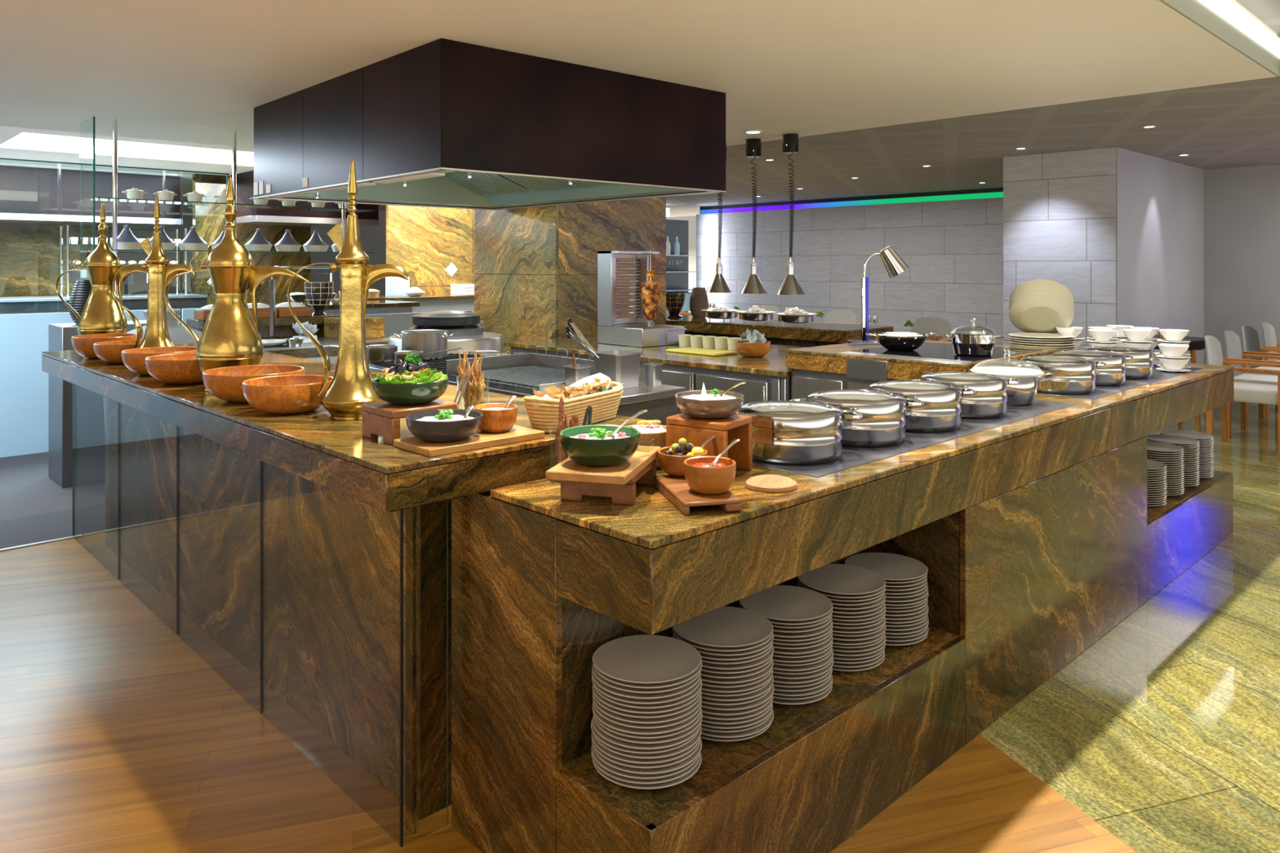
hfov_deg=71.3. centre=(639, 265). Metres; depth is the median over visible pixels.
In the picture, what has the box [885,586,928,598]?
dinner plate
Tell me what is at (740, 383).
spoon
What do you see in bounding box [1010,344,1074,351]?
platter
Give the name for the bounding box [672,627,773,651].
dinner plate
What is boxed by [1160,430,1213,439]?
dinner plate
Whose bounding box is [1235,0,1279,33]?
ceiling
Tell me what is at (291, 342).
steel bowl
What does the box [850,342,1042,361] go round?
cooktop
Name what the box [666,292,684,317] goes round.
vessel
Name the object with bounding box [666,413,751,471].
display riser
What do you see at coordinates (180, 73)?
ceiling
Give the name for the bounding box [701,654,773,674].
dinner plate
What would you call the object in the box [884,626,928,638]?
dinner plate
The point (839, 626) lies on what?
dinner plate
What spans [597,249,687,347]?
grill
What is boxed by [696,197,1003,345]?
wall
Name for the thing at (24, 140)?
ceiling light
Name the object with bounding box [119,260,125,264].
pastry
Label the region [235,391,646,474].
countertop
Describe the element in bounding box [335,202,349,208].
casserole
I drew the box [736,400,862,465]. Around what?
pot
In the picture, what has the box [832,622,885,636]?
dinner plate
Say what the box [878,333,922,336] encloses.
rice
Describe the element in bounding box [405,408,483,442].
serving bowl
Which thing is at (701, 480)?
wooden bowl
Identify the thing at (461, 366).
breadstick
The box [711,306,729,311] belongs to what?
fried food
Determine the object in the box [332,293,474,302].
countertop
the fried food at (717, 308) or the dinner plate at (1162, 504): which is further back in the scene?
the fried food at (717, 308)
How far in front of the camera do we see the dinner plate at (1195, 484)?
4.52 m
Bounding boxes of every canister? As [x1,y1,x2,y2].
[746,137,761,157]
[782,133,798,153]
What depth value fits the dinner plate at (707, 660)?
2.10 m
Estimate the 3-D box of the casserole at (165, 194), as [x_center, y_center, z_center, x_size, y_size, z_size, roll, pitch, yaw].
[-3.603,-0.528,6.770,0.130,0.090,0.137,0,0,3]
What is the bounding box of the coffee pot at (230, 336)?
[164,177,312,391]
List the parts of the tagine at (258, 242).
dish, conical lid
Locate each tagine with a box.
[110,225,141,249]
[149,226,176,249]
[177,226,208,250]
[210,227,225,248]
[244,228,272,251]
[274,229,301,251]
[302,230,328,251]
[330,231,346,252]
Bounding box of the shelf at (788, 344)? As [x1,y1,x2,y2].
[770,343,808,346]
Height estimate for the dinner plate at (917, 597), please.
0.017 m
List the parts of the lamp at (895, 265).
post, blue post, lamp shade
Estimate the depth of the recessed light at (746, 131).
7.00 m
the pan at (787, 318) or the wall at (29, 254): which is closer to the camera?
the pan at (787, 318)
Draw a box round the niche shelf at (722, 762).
[562,626,959,822]
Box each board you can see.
[385,276,409,296]
[393,424,544,457]
[546,445,661,484]
[653,475,742,515]
[666,346,737,355]
[745,474,797,493]
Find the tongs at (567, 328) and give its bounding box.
[565,325,599,358]
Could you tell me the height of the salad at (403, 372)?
0.121 m
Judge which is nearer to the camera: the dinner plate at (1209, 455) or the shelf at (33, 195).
the dinner plate at (1209, 455)
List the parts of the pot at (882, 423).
handle, lid, handle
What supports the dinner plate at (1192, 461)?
on the dinner plate at (1190, 464)
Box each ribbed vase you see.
[68,280,91,324]
[689,287,708,317]
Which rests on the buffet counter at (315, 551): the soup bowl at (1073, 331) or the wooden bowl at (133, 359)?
the wooden bowl at (133, 359)
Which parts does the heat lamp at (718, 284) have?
lamp shade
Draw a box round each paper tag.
[253,182,257,195]
[258,180,263,194]
[266,183,271,193]
[302,177,307,186]
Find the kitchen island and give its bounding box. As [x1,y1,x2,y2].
[266,300,419,315]
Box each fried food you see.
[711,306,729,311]
[744,305,765,312]
[784,306,808,315]
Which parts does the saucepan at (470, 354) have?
handle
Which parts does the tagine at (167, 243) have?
dish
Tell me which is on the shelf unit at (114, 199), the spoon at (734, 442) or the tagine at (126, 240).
the tagine at (126, 240)
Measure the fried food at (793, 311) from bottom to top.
0.106 m
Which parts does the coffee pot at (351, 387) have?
handle, lid, spout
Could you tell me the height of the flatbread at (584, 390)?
0.034 m
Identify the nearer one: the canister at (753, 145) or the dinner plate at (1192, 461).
the dinner plate at (1192, 461)
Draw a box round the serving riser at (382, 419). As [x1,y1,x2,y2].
[362,399,457,445]
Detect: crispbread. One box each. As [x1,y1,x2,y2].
[555,426,558,465]
[555,431,559,464]
[560,446,567,462]
[564,413,567,428]
[569,415,575,427]
[572,415,578,426]
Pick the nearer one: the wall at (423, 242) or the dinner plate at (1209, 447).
the dinner plate at (1209, 447)
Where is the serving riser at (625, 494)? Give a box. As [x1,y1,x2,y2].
[560,458,656,505]
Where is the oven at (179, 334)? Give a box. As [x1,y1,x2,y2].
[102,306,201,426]
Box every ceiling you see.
[0,0,1279,217]
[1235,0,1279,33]
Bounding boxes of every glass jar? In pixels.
[456,375,488,403]
[548,429,560,482]
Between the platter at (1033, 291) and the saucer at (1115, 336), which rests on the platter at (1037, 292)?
the platter at (1033, 291)
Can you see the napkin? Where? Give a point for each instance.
(589, 380)
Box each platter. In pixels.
[1008,287,1072,310]
[1008,295,1073,333]
[1008,333,1073,339]
[1008,335,1073,342]
[1008,337,1074,344]
[1008,340,1074,346]
[1009,279,1072,297]
[1009,281,1073,301]
[1009,283,1071,301]
[1009,289,1072,307]
[1009,293,1073,313]
[1009,342,1075,349]
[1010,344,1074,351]
[1011,285,1074,308]
[1011,291,1074,315]
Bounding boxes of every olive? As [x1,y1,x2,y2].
[664,449,672,455]
[668,448,676,455]
[671,443,679,451]
[675,445,684,453]
[678,438,686,446]
[684,444,693,452]
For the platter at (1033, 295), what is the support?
on the platter at (1036, 313)
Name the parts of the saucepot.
handle, lid knob, lid, handle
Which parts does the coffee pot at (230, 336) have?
handle, lid, spout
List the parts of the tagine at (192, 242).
conical lid, dish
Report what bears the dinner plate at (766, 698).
on the dinner plate at (725, 713)
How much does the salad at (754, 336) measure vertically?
0.130 m
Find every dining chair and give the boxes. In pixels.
[759,305,779,319]
[824,310,857,324]
[911,317,951,341]
[971,326,987,332]
[1152,335,1205,432]
[1204,335,1279,460]
[1223,330,1279,437]
[1241,325,1279,425]
[1261,322,1279,415]
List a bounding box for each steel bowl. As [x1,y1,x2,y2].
[284,292,306,303]
[284,337,305,346]
[329,292,338,303]
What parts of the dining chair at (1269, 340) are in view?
leg, backrest, armrest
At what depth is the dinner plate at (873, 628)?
2.47 m
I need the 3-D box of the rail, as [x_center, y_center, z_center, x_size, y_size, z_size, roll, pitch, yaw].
[-3.035,0.179,8.174,0.734,0.343,0.200,0,0,-44]
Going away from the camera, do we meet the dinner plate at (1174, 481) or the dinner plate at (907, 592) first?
the dinner plate at (907, 592)
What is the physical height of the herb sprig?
0.021 m
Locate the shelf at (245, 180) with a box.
[230,170,379,227]
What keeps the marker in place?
attached to the wall at (423, 242)
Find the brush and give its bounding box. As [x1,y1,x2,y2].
[572,353,576,367]
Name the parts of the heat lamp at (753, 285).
lamp shade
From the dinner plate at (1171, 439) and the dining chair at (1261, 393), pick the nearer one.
the dinner plate at (1171, 439)
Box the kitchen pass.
[263,337,388,364]
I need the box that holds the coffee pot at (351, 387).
[287,160,408,420]
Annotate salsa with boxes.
[692,462,728,466]
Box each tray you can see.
[450,284,474,288]
[450,288,474,291]
[450,291,474,295]
[618,324,680,328]
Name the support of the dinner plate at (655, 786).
on the buffet counter at (1034, 531)
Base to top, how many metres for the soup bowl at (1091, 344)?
0.056 m
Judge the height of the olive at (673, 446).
0.021 m
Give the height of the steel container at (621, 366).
0.155 m
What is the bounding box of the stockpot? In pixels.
[394,329,454,359]
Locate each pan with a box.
[702,309,741,320]
[735,311,777,323]
[773,312,817,325]
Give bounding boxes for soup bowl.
[1055,326,1083,337]
[1072,339,1083,350]
[1087,328,1117,341]
[1087,342,1117,346]
[1088,326,1116,329]
[1106,324,1133,336]
[1115,337,1128,345]
[1121,328,1151,341]
[1121,341,1151,348]
[1130,327,1159,338]
[1148,340,1159,350]
[1157,343,1189,356]
[1157,356,1189,369]
[1158,328,1189,341]
[1158,342,1189,345]
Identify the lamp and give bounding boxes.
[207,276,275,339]
[706,143,732,293]
[740,137,767,293]
[776,133,804,294]
[848,245,908,346]
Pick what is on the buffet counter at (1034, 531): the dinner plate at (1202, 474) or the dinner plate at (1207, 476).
the dinner plate at (1207, 476)
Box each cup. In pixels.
[70,237,78,244]
[82,237,88,244]
[90,237,97,244]
[173,239,181,245]
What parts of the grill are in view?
heating panel, heating rod, heating rod, heating rod, heating rod, heating rod, heating rod, heating rod, heating rod, heating rod, drawer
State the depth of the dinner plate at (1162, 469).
4.15 m
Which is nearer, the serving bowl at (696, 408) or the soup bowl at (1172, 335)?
the serving bowl at (696, 408)
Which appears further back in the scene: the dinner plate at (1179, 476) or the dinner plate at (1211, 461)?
the dinner plate at (1211, 461)
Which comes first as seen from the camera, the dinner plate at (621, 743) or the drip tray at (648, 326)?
the dinner plate at (621, 743)
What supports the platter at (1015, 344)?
on the platter at (1071, 348)
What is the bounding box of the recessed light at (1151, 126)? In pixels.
[1142,124,1156,128]
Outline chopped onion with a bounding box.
[631,423,666,432]
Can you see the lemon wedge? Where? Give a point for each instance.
(696, 451)
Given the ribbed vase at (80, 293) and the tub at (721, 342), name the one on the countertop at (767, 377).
the tub at (721, 342)
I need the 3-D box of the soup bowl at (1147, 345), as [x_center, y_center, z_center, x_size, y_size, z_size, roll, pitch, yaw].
[2.646,0.440,4.754,0.142,0.056,0.142,0,0,-44]
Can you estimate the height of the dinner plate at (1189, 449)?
0.017 m
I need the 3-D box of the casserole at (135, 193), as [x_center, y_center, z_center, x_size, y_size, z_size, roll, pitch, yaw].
[-3.754,-0.528,6.625,0.130,0.090,0.137,0,0,3]
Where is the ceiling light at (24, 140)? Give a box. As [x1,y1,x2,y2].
[0,132,253,164]
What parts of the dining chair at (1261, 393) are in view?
leg, backrest, leg, armrest, seat, armrest, leg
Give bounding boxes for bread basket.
[523,381,623,432]
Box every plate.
[261,338,286,346]
[591,663,701,693]
[591,669,701,699]
[591,677,701,704]
[591,704,701,734]
[591,715,701,749]
[591,718,699,754]
[591,731,700,764]
[591,739,700,768]
[591,743,700,779]
[591,751,700,784]
[592,635,701,684]
[592,684,701,713]
[592,691,701,718]
[592,695,702,724]
[592,699,702,728]
[592,708,702,738]
[592,725,702,759]
[592,738,702,774]
[592,753,702,789]
[593,660,702,688]
[593,679,702,708]
[593,713,702,743]
[672,606,773,647]
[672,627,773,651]
[672,634,773,660]
[673,633,773,656]
[700,658,772,678]
[700,658,773,684]
[700,723,771,742]
[701,645,772,664]
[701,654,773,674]
[701,669,773,693]
[701,675,773,701]
[701,678,771,696]
[701,684,773,710]
[701,687,771,705]
[701,694,773,715]
[701,703,772,724]
[701,704,773,728]
[701,709,773,737]
[701,711,772,733]
[702,644,773,669]
[702,668,772,688]
[702,695,773,719]
[738,585,832,621]
[738,603,832,625]
[738,604,831,628]
[772,631,832,648]
[772,644,832,662]
[772,650,833,671]
[772,658,833,679]
[772,684,832,704]
[773,616,831,632]
[773,619,832,637]
[773,622,832,641]
[773,628,832,645]
[773,635,832,654]
[773,640,832,657]
[773,648,832,666]
[773,657,833,675]
[773,666,832,684]
[773,667,832,687]
[773,674,831,692]
[773,675,832,696]
[773,680,832,699]
[796,583,884,605]
[797,564,885,595]
[797,577,885,598]
[797,580,885,601]
[831,603,885,617]
[831,605,885,621]
[831,610,885,625]
[832,593,885,609]
[832,600,884,613]
[832,615,885,628]
[832,617,885,633]
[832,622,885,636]
[832,623,885,640]
[832,631,885,644]
[832,634,884,648]
[832,635,885,652]
[832,640,885,656]
[832,644,885,660]
[832,651,884,667]
[832,654,884,671]
[833,648,884,663]
[844,552,928,580]
[884,573,927,583]
[884,582,927,595]
[884,588,928,602]
[884,593,928,605]
[884,598,927,608]
[884,604,927,616]
[884,605,928,620]
[884,611,928,623]
[884,621,928,635]
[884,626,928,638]
[884,632,928,645]
[885,574,927,586]
[885,578,927,591]
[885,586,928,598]
[885,600,928,612]
[885,614,928,626]
[885,616,928,631]
[885,626,928,641]
[1146,434,1199,445]
[1146,439,1199,447]
[1146,441,1183,453]
[1146,449,1184,454]
[1146,452,1183,457]
[1146,454,1183,459]
[1146,457,1183,461]
[1146,459,1167,470]
[1146,467,1166,472]
[1146,469,1167,475]
[1146,471,1166,476]
[1146,474,1166,479]
[1146,476,1166,481]
[1146,478,1166,484]
[1146,480,1167,486]
[1146,483,1167,488]
[1146,485,1167,490]
[1146,488,1166,493]
[1146,489,1167,495]
[1146,493,1166,497]
[1146,494,1167,499]
[1146,497,1166,502]
[1146,499,1166,504]
[1146,501,1167,506]
[1158,458,1184,463]
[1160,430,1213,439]
[1160,433,1213,441]
[1164,461,1183,465]
[1166,462,1184,467]
[1166,465,1183,470]
[1166,467,1183,472]
[1166,469,1183,474]
[1166,471,1184,476]
[1166,474,1184,479]
[1166,476,1184,480]
[1166,478,1183,483]
[1166,480,1184,485]
[1166,484,1184,489]
[1166,487,1184,492]
[1166,488,1184,493]
[1166,491,1183,496]
[1167,483,1183,487]
[1182,444,1199,449]
[1182,453,1199,457]
[1182,455,1199,459]
[1183,447,1199,451]
[1183,448,1199,453]
[1183,450,1199,455]
[1183,457,1199,462]
[1183,459,1199,463]
[1183,461,1199,466]
[1183,463,1199,468]
[1183,466,1199,470]
[1183,467,1199,471]
[1183,469,1199,474]
[1183,471,1199,476]
[1183,474,1199,478]
[1183,476,1199,480]
[1183,480,1199,484]
[1183,482,1199,486]
[1184,478,1199,482]
[1198,456,1213,460]
[1199,440,1213,444]
[1199,442,1213,446]
[1199,444,1213,448]
[1199,446,1213,449]
[1199,448,1213,452]
[1199,449,1213,453]
[1199,452,1213,456]
[1199,453,1213,457]
[1199,457,1213,462]
[1199,459,1213,464]
[1199,462,1213,466]
[1199,464,1213,467]
[1199,466,1213,470]
[1199,468,1213,471]
[1199,470,1213,474]
[1199,471,1213,475]
[1199,474,1213,478]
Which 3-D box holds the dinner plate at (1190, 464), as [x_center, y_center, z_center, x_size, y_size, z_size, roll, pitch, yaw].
[2.739,1.010,4.599,0.246,0.017,0.246,0,0,2]
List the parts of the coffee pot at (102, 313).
handle, lid, spout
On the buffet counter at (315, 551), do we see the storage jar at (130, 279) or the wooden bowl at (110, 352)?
the wooden bowl at (110, 352)
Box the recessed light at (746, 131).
[743,130,762,133]
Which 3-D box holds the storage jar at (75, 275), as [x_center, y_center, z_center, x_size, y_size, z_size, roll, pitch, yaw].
[-5.716,0.102,9.067,0.120,0.170,0.120,0,0,-44]
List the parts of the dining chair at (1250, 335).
leg, backrest, armrest, leg, seat, armrest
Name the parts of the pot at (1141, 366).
lid, handle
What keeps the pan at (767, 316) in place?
on the countertop at (815, 334)
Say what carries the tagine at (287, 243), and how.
on the shelf unit at (114, 199)
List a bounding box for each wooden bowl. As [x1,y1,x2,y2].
[71,333,136,358]
[93,339,142,364]
[121,346,196,375]
[144,352,203,384]
[202,364,304,402]
[242,374,333,413]
[472,403,517,432]
[657,446,707,476]
[683,456,736,494]
[735,340,770,357]
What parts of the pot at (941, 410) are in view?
lid, handle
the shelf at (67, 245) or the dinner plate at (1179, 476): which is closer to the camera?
the dinner plate at (1179, 476)
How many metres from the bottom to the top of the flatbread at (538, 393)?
0.029 m
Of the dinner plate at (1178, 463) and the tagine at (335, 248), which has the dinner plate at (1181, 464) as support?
the dinner plate at (1178, 463)
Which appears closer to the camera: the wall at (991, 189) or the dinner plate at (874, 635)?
the dinner plate at (874, 635)
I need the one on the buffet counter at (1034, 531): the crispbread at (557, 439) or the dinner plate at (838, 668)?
the dinner plate at (838, 668)
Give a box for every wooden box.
[194,309,210,319]
[248,307,277,318]
[275,306,311,317]
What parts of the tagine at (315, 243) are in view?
dish, conical lid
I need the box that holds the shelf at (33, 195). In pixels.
[0,164,182,226]
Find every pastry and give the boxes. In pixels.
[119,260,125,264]
[128,260,136,264]
[168,260,177,264]
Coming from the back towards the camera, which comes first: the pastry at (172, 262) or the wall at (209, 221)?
the wall at (209, 221)
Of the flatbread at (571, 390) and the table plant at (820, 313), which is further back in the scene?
the table plant at (820, 313)
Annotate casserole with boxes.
[121,187,146,199]
[153,189,177,200]
[183,191,206,201]
[213,192,226,203]
[249,196,271,204]
[278,200,297,206]
[307,201,324,207]
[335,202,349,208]
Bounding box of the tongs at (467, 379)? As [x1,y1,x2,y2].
[453,368,471,408]
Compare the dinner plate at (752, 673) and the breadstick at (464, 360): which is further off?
the breadstick at (464, 360)
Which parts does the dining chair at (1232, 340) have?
leg, backrest, leg, armrest, seat, armrest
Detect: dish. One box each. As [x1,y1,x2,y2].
[200,304,213,310]
[247,302,269,308]
[275,302,306,307]
[367,288,379,297]
[404,286,425,296]
[970,347,1055,405]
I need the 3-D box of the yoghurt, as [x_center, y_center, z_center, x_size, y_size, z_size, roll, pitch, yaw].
[-0.379,0.386,2.338,0.100,0.019,0.100,0,0,-44]
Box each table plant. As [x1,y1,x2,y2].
[815,311,823,321]
[903,320,914,329]
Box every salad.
[374,352,447,383]
[569,427,627,439]
[738,328,766,342]
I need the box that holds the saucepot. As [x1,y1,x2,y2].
[942,318,1004,355]
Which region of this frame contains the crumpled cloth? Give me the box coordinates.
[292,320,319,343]
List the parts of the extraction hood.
panel, panel, panel, panel, trim, panel, panel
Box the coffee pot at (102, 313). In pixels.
[55,203,147,335]
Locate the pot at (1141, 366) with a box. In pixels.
[1084,345,1162,378]
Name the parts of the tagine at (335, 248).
dish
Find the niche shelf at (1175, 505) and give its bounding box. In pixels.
[1146,471,1227,522]
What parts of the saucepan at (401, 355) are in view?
handle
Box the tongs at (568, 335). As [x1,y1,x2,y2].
[566,333,599,357]
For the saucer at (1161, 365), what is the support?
on the buffet counter at (1034, 531)
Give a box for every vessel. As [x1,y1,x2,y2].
[304,281,333,315]
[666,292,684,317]
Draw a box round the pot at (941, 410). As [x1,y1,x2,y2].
[860,380,975,432]
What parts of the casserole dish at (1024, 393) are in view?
lid handle, lid, handle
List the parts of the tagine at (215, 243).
dish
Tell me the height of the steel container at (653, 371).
0.100 m
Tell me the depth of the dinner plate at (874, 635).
2.47 m
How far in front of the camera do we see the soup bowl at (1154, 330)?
4.87 m
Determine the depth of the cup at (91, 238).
9.13 m
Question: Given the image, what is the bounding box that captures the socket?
[646,320,653,326]
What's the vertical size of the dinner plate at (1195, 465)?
0.017 m
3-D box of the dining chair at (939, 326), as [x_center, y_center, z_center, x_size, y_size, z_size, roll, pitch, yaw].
[2.993,1.010,9.521,0.580,0.880,0.570,0,0,-44]
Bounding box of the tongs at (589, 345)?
[567,321,596,359]
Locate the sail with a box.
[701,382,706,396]
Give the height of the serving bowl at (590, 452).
0.072 m
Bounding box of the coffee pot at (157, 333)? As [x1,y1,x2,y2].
[112,195,194,348]
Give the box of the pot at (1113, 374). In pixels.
[1053,350,1133,386]
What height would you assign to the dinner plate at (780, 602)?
0.017 m
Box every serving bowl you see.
[372,377,448,404]
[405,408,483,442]
[560,424,640,466]
[627,424,666,468]
[675,390,744,418]
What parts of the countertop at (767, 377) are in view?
door, door handle, door, door handle, corner post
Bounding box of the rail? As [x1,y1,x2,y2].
[277,266,339,302]
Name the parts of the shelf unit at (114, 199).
chrome post, glass shelf, glass shelf, chrome post, chrome post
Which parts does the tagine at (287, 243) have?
dish, conical lid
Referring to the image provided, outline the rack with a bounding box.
[59,225,187,297]
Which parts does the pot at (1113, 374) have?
lid, handle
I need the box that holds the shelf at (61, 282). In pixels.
[61,282,183,284]
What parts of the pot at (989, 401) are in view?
lid, handle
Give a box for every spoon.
[462,405,475,418]
[503,395,515,408]
[605,409,647,439]
[700,435,715,448]
[706,439,739,466]
[717,382,745,396]
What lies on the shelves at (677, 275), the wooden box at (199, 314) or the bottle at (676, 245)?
the bottle at (676, 245)
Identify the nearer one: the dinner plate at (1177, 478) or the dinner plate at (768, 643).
the dinner plate at (768, 643)
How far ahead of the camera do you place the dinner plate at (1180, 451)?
4.34 m
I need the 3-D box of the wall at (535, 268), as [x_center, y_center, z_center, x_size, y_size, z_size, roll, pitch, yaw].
[-0.588,0.200,7.541,1.190,2.500,1.100,0,0,-44]
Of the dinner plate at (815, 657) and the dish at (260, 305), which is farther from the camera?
the dish at (260, 305)
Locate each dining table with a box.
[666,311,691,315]
[925,334,942,340]
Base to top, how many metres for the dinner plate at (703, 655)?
0.017 m
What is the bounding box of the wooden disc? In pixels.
[1158,332,1164,339]
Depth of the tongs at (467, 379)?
2.61 m
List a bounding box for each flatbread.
[533,389,558,399]
[543,385,564,395]
[554,386,570,399]
[562,384,582,395]
[568,384,593,389]
[568,386,587,398]
[582,382,599,393]
[585,379,609,386]
[592,377,613,388]
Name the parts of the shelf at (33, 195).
trim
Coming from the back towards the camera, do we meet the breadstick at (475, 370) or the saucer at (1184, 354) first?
the saucer at (1184, 354)
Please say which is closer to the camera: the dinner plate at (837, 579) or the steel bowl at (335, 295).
the dinner plate at (837, 579)
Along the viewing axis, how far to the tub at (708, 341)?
5.88 m
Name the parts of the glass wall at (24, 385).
frosted pane, frosted pane, frosted pane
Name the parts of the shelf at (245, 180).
trim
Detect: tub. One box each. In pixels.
[678,334,691,346]
[689,334,703,347]
[702,335,715,348]
[714,336,728,349]
[726,337,739,350]
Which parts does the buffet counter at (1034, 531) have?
panel, plinth panel, warming plate, panel, panel, warming plate, plinth panel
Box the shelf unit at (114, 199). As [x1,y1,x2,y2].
[86,116,373,295]
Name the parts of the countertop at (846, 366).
door, door, control panel, hob trim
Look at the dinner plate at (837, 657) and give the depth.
2.46 m
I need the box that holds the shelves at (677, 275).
[663,219,696,311]
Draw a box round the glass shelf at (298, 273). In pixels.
[297,273,328,274]
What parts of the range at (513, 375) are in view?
griddle plate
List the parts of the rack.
post, post, post, post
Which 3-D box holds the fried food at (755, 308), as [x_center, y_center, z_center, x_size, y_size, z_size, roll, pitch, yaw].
[0.961,0.385,7.378,0.250,0.108,0.250,0,0,-44]
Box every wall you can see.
[0,157,229,457]
[0,204,450,297]
[0,223,111,297]
[192,173,311,304]
[386,204,477,294]
[474,196,666,354]
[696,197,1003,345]
[699,186,1003,213]
[1115,146,1204,364]
[1204,164,1279,364]
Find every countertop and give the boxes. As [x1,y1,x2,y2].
[0,293,207,302]
[0,293,207,325]
[41,342,274,369]
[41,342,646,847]
[85,353,336,390]
[146,370,460,422]
[186,313,339,328]
[186,313,339,339]
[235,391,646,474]
[263,337,388,351]
[266,300,419,310]
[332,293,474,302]
[332,293,474,313]
[368,365,686,404]
[490,360,1233,549]
[504,335,807,413]
[666,292,691,311]
[666,314,893,346]
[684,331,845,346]
[785,339,1062,412]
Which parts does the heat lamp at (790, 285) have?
lamp shade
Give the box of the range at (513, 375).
[368,346,686,426]
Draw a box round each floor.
[0,401,1279,852]
[0,452,105,549]
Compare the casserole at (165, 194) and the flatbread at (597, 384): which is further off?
the casserole at (165, 194)
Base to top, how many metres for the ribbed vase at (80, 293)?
0.300 m
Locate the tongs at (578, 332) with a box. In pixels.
[567,318,594,361]
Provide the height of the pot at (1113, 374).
0.148 m
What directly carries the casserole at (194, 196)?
on the shelf unit at (114, 199)
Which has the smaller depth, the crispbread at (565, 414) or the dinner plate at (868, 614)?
the crispbread at (565, 414)
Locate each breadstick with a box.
[456,350,467,409]
[461,365,465,406]
[462,349,466,393]
[465,351,471,407]
[466,360,471,408]
[470,382,472,399]
[471,350,477,384]
[471,351,475,398]
[471,371,476,409]
[474,351,481,405]
[475,373,479,404]
[476,361,482,404]
[480,370,485,404]
[557,395,564,463]
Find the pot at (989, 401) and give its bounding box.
[908,371,1020,418]
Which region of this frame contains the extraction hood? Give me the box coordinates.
[253,38,725,209]
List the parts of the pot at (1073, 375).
handle, lid, handle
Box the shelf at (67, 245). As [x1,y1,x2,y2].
[62,244,178,247]
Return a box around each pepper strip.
[636,420,651,424]
[641,420,657,425]
[648,419,661,425]
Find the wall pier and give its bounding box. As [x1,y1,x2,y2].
[1003,146,1115,349]
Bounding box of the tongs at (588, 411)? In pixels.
[582,405,592,425]
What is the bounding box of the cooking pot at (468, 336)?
[387,310,503,354]
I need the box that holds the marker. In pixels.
[445,262,457,276]
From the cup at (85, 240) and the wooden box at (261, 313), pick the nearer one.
the wooden box at (261, 313)
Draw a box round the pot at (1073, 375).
[1008,355,1106,394]
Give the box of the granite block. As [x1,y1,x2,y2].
[324,315,384,338]
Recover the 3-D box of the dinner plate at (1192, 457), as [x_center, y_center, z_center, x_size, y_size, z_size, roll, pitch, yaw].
[2.739,0.978,4.599,0.246,0.017,0.246,0,0,2]
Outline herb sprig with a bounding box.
[711,388,719,395]
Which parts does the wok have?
handle, handle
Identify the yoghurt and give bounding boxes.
[482,408,508,409]
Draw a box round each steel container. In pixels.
[479,353,511,357]
[563,364,591,386]
[593,350,643,389]
[643,362,663,386]
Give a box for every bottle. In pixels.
[666,235,670,254]
[674,236,679,254]
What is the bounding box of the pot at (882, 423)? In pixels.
[789,389,924,447]
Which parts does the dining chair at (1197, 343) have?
leg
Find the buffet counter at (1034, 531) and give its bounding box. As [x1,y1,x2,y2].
[451,360,1234,852]
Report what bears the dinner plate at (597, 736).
on the dinner plate at (679, 750)
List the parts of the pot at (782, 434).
lid, handle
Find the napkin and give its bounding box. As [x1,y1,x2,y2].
[522,373,623,404]
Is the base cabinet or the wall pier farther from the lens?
the wall pier
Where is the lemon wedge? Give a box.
[691,446,704,455]
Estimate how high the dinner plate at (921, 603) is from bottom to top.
0.017 m
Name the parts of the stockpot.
handle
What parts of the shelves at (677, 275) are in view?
glass shelf, glass shelf, glass shelf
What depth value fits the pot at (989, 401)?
3.17 m
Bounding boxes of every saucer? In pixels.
[1072,337,1084,340]
[1086,336,1117,340]
[1086,339,1119,343]
[1113,335,1127,337]
[1120,339,1153,343]
[1145,337,1161,340]
[1155,355,1191,359]
[1155,367,1191,372]
[1156,364,1191,368]
[1157,339,1191,343]
[1162,351,1190,355]
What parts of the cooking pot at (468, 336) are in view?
lid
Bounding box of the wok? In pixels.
[865,332,936,351]
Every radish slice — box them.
[577,434,586,438]
[617,431,626,437]
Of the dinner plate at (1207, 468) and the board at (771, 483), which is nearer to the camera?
the board at (771, 483)
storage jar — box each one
[70,266,84,284]
[124,273,133,283]
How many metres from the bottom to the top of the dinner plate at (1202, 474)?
0.017 m
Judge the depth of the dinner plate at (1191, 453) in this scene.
4.52 m
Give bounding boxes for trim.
[0,534,82,551]
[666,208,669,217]
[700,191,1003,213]
[1159,0,1279,76]
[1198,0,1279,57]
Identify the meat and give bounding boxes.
[640,280,661,319]
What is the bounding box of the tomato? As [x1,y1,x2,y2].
[645,270,654,277]
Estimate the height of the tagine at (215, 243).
0.184 m
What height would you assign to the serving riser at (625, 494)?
0.066 m
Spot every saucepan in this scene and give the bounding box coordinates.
[328,344,397,361]
[394,347,462,365]
[448,350,500,358]
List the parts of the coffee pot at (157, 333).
handle, lid, spout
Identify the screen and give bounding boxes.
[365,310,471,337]
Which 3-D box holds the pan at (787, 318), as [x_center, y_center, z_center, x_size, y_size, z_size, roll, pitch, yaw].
[1.238,0.429,7.089,0.350,0.090,0.350,0,0,-44]
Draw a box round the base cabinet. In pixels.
[48,320,146,488]

